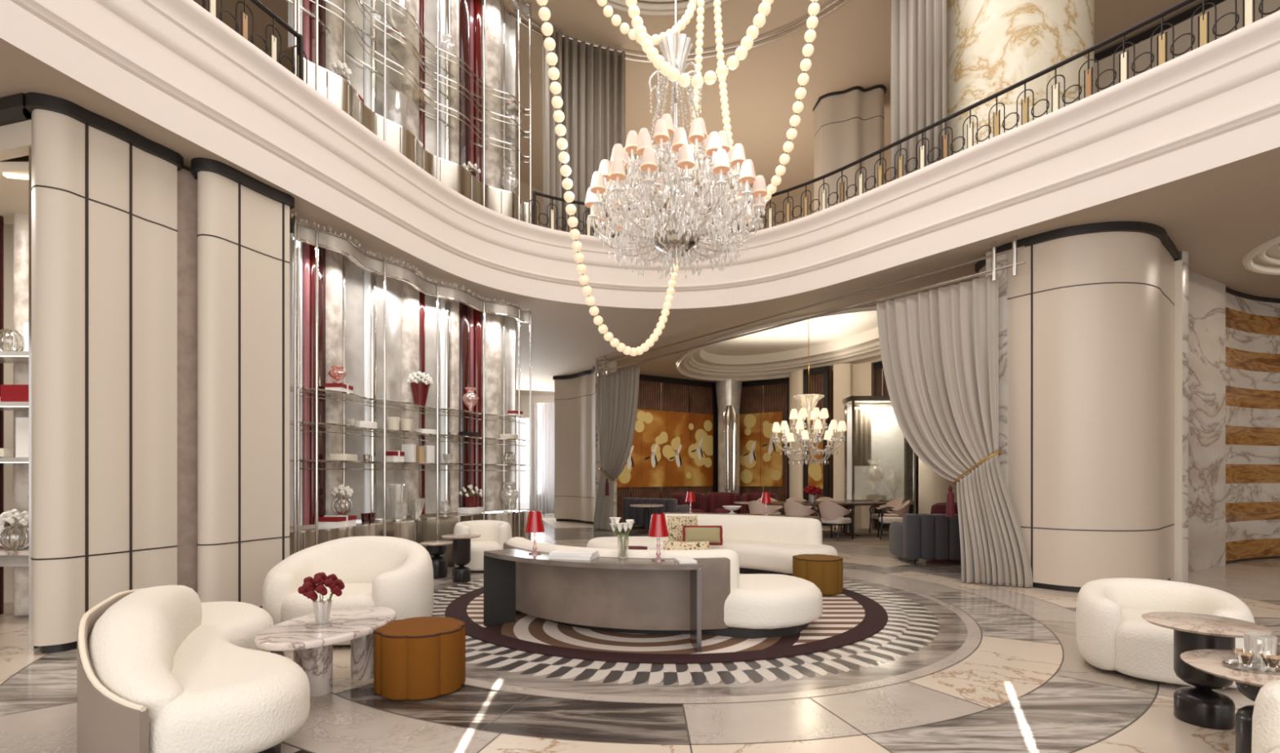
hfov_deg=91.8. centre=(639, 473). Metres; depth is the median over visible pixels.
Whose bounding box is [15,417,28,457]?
carton
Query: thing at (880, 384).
column
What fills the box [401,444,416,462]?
carton
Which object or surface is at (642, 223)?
candle
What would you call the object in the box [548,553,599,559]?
book
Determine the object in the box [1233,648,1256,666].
glass
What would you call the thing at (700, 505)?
sofa
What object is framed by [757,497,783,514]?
dining chair
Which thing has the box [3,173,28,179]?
recessed light
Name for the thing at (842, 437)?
candle
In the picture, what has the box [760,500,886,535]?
dining table
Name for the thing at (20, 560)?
shelving
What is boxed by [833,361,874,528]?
column
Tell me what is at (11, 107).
trim
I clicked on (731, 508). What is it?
pedestal bowl
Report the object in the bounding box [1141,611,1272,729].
side table
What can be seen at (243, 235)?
column
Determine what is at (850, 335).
ceiling
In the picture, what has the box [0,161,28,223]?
ceiling
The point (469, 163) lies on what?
flower pot
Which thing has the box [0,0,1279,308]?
balcony fascia
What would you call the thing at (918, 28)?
curtain
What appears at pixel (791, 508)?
dining chair
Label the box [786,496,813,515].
dining chair
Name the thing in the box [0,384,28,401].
box
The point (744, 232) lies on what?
crystal
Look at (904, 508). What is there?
dining chair
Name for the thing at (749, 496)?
sofa
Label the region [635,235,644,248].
candle
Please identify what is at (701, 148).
candle
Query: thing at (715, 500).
sofa
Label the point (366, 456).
cup
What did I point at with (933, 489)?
column
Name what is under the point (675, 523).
cushion
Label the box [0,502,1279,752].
floor
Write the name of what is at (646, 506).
table
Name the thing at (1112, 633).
armchair
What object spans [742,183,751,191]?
candle
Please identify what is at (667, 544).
cushion
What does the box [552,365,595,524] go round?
column
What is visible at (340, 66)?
flowers
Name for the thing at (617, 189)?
candle
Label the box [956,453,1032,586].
drape
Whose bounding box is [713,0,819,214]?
bead strand
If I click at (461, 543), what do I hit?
side table
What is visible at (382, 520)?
glass dish
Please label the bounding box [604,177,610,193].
candle
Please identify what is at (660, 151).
candle
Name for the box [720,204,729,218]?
candle
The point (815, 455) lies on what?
wall art
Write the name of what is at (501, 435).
box
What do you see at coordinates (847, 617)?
round rug
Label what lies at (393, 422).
glass vase
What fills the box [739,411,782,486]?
wall art
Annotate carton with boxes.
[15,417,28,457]
[22,322,28,351]
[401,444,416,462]
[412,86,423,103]
[416,445,424,462]
[418,88,429,106]
[422,444,434,462]
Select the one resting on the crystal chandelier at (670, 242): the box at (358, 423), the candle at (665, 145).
the candle at (665, 145)
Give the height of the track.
0.040 m
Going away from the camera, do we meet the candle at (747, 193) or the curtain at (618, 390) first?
the candle at (747, 193)
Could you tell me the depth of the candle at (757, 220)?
7.33 m
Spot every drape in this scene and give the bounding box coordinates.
[854,404,871,466]
[876,273,998,483]
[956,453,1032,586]
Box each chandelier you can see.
[584,0,767,256]
[772,319,846,448]
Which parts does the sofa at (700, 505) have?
seat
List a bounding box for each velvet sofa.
[622,497,690,525]
[888,513,960,564]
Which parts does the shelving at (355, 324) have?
post, panel, post, panel, panel, post, panel, panel, post, panel, panel, panel, shelf, post, panel, edge rail, edge rail, edge rail, shelf, shelf, edge rail, panel, edge rail, edge rail, edge rail, edge rail, edge rail, header rail, header rail, panel, panel, post, panel, panel, panel, panel, panel, panel, post, panel, post, panel, post, post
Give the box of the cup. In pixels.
[362,453,370,461]
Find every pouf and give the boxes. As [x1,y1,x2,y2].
[373,616,466,700]
[792,553,843,595]
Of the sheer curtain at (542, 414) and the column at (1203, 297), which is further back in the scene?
the sheer curtain at (542, 414)
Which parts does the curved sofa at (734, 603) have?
backrest, seat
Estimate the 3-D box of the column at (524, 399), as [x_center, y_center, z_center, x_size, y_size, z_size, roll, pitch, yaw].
[-3.500,-0.775,23.000,13.000,4.350,0.200,0,0,0]
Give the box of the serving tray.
[1222,658,1279,674]
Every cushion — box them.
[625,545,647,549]
[663,541,709,549]
[666,515,697,541]
[682,524,723,545]
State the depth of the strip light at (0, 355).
5.65 m
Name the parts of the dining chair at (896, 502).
arm, seat, arm, backrest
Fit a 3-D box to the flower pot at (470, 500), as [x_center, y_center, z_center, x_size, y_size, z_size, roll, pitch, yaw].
[-2.752,0.352,10.095,0.379,0.370,0.376,0,0,0]
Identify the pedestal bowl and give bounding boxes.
[722,505,741,513]
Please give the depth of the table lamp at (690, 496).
10.00 m
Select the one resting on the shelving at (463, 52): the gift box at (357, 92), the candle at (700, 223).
the gift box at (357, 92)
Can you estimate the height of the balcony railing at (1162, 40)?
0.666 m
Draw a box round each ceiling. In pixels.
[0,37,1279,395]
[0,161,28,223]
[193,0,1207,231]
[675,235,1279,381]
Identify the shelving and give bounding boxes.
[0,146,38,648]
[267,0,531,223]
[289,215,531,565]
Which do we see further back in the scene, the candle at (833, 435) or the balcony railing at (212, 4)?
the candle at (833, 435)
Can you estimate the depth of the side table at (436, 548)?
8.34 m
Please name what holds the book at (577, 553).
on the book at (574, 557)
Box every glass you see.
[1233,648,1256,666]
[1258,651,1279,669]
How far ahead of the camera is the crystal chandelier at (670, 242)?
7.07 m
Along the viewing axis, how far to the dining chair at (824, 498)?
15.26 m
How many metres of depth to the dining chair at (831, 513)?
12.96 m
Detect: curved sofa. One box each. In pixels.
[76,584,310,752]
[502,536,822,638]
[586,513,838,575]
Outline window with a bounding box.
[515,416,529,511]
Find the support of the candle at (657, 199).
on the crystal chandelier at (670, 242)
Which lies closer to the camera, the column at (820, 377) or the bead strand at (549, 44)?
the bead strand at (549, 44)
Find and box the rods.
[594,235,1026,382]
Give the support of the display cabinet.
on the floor
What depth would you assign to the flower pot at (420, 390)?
9.12 m
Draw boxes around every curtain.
[531,402,554,513]
[562,35,625,239]
[593,365,639,529]
[876,273,1032,586]
[890,0,946,181]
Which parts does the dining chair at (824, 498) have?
backrest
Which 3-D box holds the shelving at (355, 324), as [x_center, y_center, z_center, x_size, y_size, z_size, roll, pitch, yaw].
[-3.193,-0.750,9.055,0.869,4.300,4.649,0,0,26]
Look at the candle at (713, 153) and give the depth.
6.53 m
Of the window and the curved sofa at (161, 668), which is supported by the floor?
the curved sofa at (161, 668)
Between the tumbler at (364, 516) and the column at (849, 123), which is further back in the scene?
the column at (849, 123)
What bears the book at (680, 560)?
on the console at (499, 565)
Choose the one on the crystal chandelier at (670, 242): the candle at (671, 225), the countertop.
the candle at (671, 225)
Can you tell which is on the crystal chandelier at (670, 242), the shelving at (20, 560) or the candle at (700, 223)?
the candle at (700, 223)
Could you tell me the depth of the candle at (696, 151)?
6.70 m
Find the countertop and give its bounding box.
[289,510,528,533]
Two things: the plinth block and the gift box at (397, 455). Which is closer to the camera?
the gift box at (397, 455)
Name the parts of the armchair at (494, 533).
seat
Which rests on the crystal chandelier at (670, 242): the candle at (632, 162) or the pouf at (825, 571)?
the candle at (632, 162)
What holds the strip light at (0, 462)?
attached to the shelving at (20, 560)
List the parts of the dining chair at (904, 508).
arm, arm, seat, backrest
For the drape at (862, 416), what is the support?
hanging from the display cabinet
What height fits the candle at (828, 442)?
0.230 m
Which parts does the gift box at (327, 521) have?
lid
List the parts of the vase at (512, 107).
lid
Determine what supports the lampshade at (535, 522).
on the console at (499, 565)
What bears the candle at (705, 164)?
on the crystal chandelier at (670, 242)
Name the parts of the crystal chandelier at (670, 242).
lamp shade, lamp shade, lamp shade, lamp shade, lamp shade, lamp shade, lamp shade, lamp shade, lamp shade, lamp shade, lamp shade, lamp shade, lamp shade, lamp shade, lamp shade, lamp shade, lamp shade, lamp shade, lamp shade, lamp shade, lamp shade, lamp shade, lamp shade, suspension rod, lamp shade, lamp shade, lamp shade, lamp shade, lamp shade, lamp shade, lamp shade, lamp shade, lamp shade, lamp shade, lamp shade, lamp shade, lamp shade, lamp shade, lamp shade, lamp shade, lamp shade, lamp shade, lamp shade, lamp shade, lamp shade, lamp shade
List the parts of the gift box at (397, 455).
lid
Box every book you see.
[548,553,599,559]
[549,549,598,556]
[673,556,697,563]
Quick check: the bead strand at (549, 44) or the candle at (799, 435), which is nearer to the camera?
the bead strand at (549, 44)
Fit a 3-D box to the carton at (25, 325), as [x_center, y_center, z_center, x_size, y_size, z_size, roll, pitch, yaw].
[-5.690,-1.270,5.850,0.160,0.300,0.100,0,0,0]
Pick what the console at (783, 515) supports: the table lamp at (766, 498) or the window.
the table lamp at (766, 498)
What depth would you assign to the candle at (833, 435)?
12.68 m
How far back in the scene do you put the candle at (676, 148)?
6.45 m
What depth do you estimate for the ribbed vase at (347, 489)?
7.70 m
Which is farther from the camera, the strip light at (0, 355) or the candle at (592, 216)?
the candle at (592, 216)
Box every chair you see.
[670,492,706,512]
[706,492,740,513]
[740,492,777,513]
[748,500,782,514]
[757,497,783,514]
[783,500,818,515]
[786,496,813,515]
[813,496,841,531]
[818,500,853,541]
[869,497,902,534]
[877,500,910,539]
[930,502,958,514]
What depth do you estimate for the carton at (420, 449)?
9.13 m
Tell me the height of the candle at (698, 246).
0.230 m
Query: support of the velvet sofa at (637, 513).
on the floor
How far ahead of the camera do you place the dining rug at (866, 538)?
13.34 m
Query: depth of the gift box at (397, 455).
8.49 m
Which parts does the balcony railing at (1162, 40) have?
post, panel, panel, panel, panel, panel, panel, panel, panel, panel, panel, panel, panel, panel, panel, panel, panel, panel, panel, panel, panel, panel, panel, panel, panel, panel, panel, panel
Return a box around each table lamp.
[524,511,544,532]
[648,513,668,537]
[685,491,695,502]
[760,492,771,502]
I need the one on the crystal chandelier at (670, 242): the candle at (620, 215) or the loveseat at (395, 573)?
the candle at (620, 215)
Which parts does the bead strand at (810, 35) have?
cord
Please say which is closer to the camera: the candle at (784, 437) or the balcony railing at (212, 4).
the balcony railing at (212, 4)
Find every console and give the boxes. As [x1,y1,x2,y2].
[483,548,701,652]
[662,511,821,522]
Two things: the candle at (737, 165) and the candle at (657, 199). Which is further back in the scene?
the candle at (657, 199)
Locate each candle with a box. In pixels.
[586,204,597,219]
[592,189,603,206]
[594,217,604,232]
[602,192,611,207]
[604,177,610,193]
[611,228,620,242]
[612,176,622,193]
[617,204,626,218]
[627,149,638,165]
[628,179,638,195]
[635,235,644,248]
[640,212,648,226]
[643,167,654,185]
[650,170,658,176]
[653,188,662,202]
[655,137,666,155]
[662,141,671,148]
[667,214,674,228]
[674,146,680,164]
[679,169,684,178]
[680,164,691,182]
[683,188,693,202]
[692,137,702,155]
[694,244,701,249]
[696,212,705,226]
[697,142,704,151]
[702,152,710,168]
[708,151,715,168]
[710,179,719,195]
[715,168,726,186]
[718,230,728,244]
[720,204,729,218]
[723,170,733,181]
[733,162,740,178]
[737,191,747,207]
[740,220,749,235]
[741,179,752,196]
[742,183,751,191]
[752,208,763,222]
[754,193,764,209]
[781,430,786,438]
[796,428,802,437]
[825,439,831,447]
[831,428,836,437]
[839,430,844,438]
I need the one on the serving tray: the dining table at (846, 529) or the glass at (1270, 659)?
the glass at (1270, 659)
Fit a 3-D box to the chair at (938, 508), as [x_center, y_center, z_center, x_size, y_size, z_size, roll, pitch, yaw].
[5.753,0.950,11.398,0.899,0.860,0.905,0,0,30]
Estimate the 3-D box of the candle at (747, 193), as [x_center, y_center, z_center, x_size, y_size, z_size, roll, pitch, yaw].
[1.147,-3.095,6.643,0.120,0.230,0.120,0,0,0]
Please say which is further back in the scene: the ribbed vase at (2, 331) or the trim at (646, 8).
the trim at (646, 8)
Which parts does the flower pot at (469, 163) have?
pot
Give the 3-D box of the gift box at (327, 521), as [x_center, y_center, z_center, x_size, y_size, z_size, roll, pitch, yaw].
[-3.719,0.573,7.585,0.294,0.132,0.410,0,0,6]
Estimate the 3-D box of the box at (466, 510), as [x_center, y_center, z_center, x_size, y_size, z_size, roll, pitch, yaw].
[-2.757,0.589,10.079,0.240,0.100,0.360,0,0,22]
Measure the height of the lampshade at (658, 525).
0.375 m
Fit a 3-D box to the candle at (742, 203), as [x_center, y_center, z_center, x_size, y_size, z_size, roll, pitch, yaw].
[1.240,-3.345,7.483,0.120,0.230,0.120,0,0,0]
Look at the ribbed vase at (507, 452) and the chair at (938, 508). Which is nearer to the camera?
the ribbed vase at (507, 452)
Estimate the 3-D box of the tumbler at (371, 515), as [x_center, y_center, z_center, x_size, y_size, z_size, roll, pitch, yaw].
[-3.584,0.579,8.267,0.105,0.120,0.100,0,0,0]
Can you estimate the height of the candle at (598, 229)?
0.230 m
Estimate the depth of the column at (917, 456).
20.16 m
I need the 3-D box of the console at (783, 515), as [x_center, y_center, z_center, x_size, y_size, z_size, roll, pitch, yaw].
[1.520,1.006,9.700,2.546,0.752,0.525,0,0,24]
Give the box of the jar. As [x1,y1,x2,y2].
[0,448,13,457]
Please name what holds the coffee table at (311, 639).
on the floor
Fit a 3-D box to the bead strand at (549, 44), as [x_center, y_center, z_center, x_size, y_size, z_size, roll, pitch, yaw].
[-0.173,-4.694,7.922,0.429,6.282,4.144,0,0,30]
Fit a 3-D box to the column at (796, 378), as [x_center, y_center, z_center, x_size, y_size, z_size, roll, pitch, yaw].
[4.525,-0.750,17.792,0.450,4.300,1.016,0,0,0]
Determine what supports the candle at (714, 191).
on the crystal chandelier at (670, 242)
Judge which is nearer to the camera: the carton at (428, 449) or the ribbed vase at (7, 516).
the ribbed vase at (7, 516)
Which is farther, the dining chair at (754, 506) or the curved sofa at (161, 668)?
the dining chair at (754, 506)
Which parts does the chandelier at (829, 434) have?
lamp shade, lamp shade, lamp shade, lamp shade, lamp shade, lamp shade, lamp shade, lamp shade, lamp shade, suspension rod, lamp shade, lamp shade, lamp shade, lamp shade, lamp shade, lamp shade, lamp shade, lamp shade, lamp shade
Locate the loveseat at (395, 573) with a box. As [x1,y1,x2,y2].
[262,535,433,644]
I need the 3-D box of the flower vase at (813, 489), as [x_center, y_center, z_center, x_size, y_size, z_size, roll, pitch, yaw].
[3.958,0.443,14.199,0.406,0.392,0.405,0,0,0]
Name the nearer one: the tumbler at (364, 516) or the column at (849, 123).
the tumbler at (364, 516)
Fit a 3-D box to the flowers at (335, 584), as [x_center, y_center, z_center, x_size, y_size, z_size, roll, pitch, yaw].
[-2.055,0.803,4.020,0.268,0.331,0.267,0,0,0]
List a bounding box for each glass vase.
[386,417,399,430]
[399,68,413,90]
[400,418,413,431]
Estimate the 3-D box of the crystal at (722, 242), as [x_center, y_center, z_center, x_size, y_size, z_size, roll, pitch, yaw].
[1.077,-3.095,8.027,0.120,0.230,0.120,0,0,0]
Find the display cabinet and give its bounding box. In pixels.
[842,395,915,531]
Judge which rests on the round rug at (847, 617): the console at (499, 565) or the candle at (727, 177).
the console at (499, 565)
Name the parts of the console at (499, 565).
panel, panel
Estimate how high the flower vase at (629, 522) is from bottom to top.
0.342 m
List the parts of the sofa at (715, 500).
seat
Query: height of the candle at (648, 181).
0.230 m
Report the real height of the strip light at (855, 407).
0.050 m
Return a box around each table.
[254,605,396,697]
[419,540,452,577]
[441,533,481,582]
[629,503,663,533]
[733,501,750,513]
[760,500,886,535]
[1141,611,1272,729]
[1180,648,1279,752]
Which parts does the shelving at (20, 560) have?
shelf, shelf, shelf, shelf, edge post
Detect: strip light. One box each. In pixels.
[0,355,28,356]
[0,405,28,406]
[0,462,28,462]
[854,406,893,408]
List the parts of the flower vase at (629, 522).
flower, flower, flower, flower, flower, flower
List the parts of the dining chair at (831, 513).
backrest, seat, seat frame, leg, arm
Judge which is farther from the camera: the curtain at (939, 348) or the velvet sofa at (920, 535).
the velvet sofa at (920, 535)
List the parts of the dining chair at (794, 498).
backrest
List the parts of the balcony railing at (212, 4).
panel, panel, panel, handrail, post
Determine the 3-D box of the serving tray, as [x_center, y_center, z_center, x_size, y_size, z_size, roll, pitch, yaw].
[2.980,0.923,2.970,0.336,0.012,0.208,0,0,0]
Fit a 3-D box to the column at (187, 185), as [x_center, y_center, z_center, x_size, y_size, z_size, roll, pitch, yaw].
[-4.383,-0.735,6.151,0.443,4.270,0.800,0,0,-18]
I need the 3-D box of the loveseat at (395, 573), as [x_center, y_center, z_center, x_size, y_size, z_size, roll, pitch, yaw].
[-2.520,0.980,5.435,1.377,0.800,1.044,0,0,2]
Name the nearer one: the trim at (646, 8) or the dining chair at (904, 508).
the trim at (646, 8)
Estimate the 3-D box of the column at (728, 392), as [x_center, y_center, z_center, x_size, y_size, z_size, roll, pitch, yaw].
[2.780,-0.750,19.299,0.840,4.300,1.043,0,0,0]
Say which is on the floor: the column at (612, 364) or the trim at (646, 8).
the column at (612, 364)
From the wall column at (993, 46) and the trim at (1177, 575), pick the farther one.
the wall column at (993, 46)
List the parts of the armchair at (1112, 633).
seat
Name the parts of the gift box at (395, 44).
lid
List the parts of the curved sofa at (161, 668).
backrest, seat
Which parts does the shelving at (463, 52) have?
post, panel, post, panel, panel, post, panel, panel, post, panel, panel, panel, post, panel, edge rail, panel, edge rail, panel, edge rail, edge rail, panel, edge rail, post, edge rail, panel, edge rail, panel, edge rail, panel, edge rail, panel, panel, panel, post, panel, post, panel, post, header rail, post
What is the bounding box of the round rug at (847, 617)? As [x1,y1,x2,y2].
[444,573,888,663]
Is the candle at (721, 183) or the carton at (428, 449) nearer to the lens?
the candle at (721, 183)
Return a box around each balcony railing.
[202,0,307,84]
[528,0,1279,240]
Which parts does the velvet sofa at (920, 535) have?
arm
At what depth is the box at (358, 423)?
8.09 m
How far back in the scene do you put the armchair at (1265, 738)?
2.37 m
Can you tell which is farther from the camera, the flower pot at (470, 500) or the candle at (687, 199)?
the flower pot at (470, 500)
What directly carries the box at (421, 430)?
on the shelving at (355, 324)
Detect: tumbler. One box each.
[360,512,368,522]
[368,512,375,522]
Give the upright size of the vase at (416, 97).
0.180 m
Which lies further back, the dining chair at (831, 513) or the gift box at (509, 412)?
the dining chair at (831, 513)
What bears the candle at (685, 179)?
on the crystal chandelier at (670, 242)
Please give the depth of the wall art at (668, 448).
18.79 m
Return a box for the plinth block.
[861,494,887,499]
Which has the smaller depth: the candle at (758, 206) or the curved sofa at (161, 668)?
the curved sofa at (161, 668)
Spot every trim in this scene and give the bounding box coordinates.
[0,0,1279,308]
[0,93,31,125]
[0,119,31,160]
[593,0,726,15]
[1169,259,1182,581]
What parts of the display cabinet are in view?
post, post, panel, post, post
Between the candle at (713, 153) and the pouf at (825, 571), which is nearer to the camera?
the candle at (713, 153)
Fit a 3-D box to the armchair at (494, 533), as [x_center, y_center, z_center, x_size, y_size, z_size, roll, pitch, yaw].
[-2.321,1.040,9.153,0.848,0.680,0.822,0,0,-20]
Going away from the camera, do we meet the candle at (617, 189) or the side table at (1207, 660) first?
the side table at (1207, 660)
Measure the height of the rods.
0.620 m
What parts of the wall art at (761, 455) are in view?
panel, panel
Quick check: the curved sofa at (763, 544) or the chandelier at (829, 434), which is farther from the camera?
the chandelier at (829, 434)
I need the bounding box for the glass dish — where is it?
[373,518,395,522]
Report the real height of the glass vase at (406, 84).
0.200 m
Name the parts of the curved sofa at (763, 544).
seat, backrest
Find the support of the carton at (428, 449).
on the shelving at (355, 324)
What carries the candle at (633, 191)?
on the crystal chandelier at (670, 242)
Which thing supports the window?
in the column at (524, 399)
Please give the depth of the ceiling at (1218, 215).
8.24 m
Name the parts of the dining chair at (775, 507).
backrest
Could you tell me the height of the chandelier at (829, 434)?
3.360 m
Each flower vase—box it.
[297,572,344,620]
[609,516,634,559]
[803,484,822,502]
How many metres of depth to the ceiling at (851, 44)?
12.46 m
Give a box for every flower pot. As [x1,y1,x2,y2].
[407,371,432,406]
[458,484,482,506]
[462,160,480,177]
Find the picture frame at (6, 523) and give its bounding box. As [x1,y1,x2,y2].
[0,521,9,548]
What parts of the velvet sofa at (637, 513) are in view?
arm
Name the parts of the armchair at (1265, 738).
seat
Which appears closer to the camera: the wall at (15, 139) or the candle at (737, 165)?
the wall at (15, 139)
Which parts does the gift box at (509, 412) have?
lid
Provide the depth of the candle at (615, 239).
7.94 m
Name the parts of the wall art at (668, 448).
panel, panel, panel, panel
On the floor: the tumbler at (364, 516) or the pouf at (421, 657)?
the pouf at (421, 657)
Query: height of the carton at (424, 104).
0.200 m
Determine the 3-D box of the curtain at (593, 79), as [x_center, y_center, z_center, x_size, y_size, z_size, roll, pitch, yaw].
[-0.972,-6.040,11.746,1.441,4.200,0.200,0,0,-23]
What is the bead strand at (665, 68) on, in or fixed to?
hanging from the crystal chandelier at (670, 242)
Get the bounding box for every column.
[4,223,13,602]
[22,92,183,653]
[177,168,197,593]
[191,157,294,608]
[484,395,554,511]
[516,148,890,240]
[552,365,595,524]
[595,360,617,528]
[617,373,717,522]
[715,379,742,493]
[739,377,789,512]
[789,369,803,498]
[803,365,831,525]
[813,84,886,213]
[831,387,918,514]
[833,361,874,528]
[873,361,912,527]
[918,457,957,514]
[946,0,1093,155]
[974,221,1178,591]
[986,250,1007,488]
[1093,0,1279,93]
[1173,250,1225,580]
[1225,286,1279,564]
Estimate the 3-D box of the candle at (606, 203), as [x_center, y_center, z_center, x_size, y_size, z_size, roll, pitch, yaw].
[-0.398,-3.345,7.490,0.120,0.230,0.120,0,0,0]
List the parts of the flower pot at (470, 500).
pot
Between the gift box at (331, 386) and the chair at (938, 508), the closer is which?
the gift box at (331, 386)
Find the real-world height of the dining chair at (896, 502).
0.833 m
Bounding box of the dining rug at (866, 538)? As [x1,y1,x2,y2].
[822,528,888,545]
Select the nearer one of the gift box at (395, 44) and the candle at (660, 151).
the candle at (660, 151)
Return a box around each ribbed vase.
[0,328,22,351]
[0,508,28,550]
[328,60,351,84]
[330,484,353,514]
[502,451,516,463]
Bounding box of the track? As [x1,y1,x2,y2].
[509,0,848,62]
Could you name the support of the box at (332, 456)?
on the shelving at (355, 324)
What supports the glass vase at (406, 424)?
on the shelving at (355, 324)
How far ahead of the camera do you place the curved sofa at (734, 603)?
5.21 m
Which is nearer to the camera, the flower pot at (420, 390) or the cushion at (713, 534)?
the cushion at (713, 534)
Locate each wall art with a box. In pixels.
[617,408,712,487]
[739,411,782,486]
[808,416,822,488]
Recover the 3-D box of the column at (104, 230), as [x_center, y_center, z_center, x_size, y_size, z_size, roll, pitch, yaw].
[-4.597,-0.760,5.326,0.942,4.320,1.113,0,0,-14]
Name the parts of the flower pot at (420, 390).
pot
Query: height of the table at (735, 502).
0.670 m
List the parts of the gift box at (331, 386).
lid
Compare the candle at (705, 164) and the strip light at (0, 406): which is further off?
the candle at (705, 164)
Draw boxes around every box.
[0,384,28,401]
[314,515,356,527]
[324,382,353,393]
[329,453,357,460]
[351,420,377,428]
[352,87,364,103]
[386,27,406,50]
[386,449,404,462]
[417,428,436,433]
[457,506,483,514]
[458,431,479,436]
[499,433,517,438]
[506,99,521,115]
[507,409,522,417]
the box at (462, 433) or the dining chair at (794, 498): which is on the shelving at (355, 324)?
the box at (462, 433)
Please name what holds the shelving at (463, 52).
on the ceiling
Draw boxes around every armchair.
[453,520,511,570]
[1075,577,1256,688]
[1251,679,1279,752]
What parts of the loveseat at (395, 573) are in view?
seat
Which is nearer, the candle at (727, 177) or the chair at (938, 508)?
the candle at (727, 177)
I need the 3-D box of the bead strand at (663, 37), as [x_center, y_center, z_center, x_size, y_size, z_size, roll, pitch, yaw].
[0.098,-6.052,7.883,1.775,1.260,0.170,0,0,-35]
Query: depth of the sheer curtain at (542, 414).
21.78 m
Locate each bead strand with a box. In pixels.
[536,0,704,355]
[596,0,697,44]
[625,0,773,88]
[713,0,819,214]

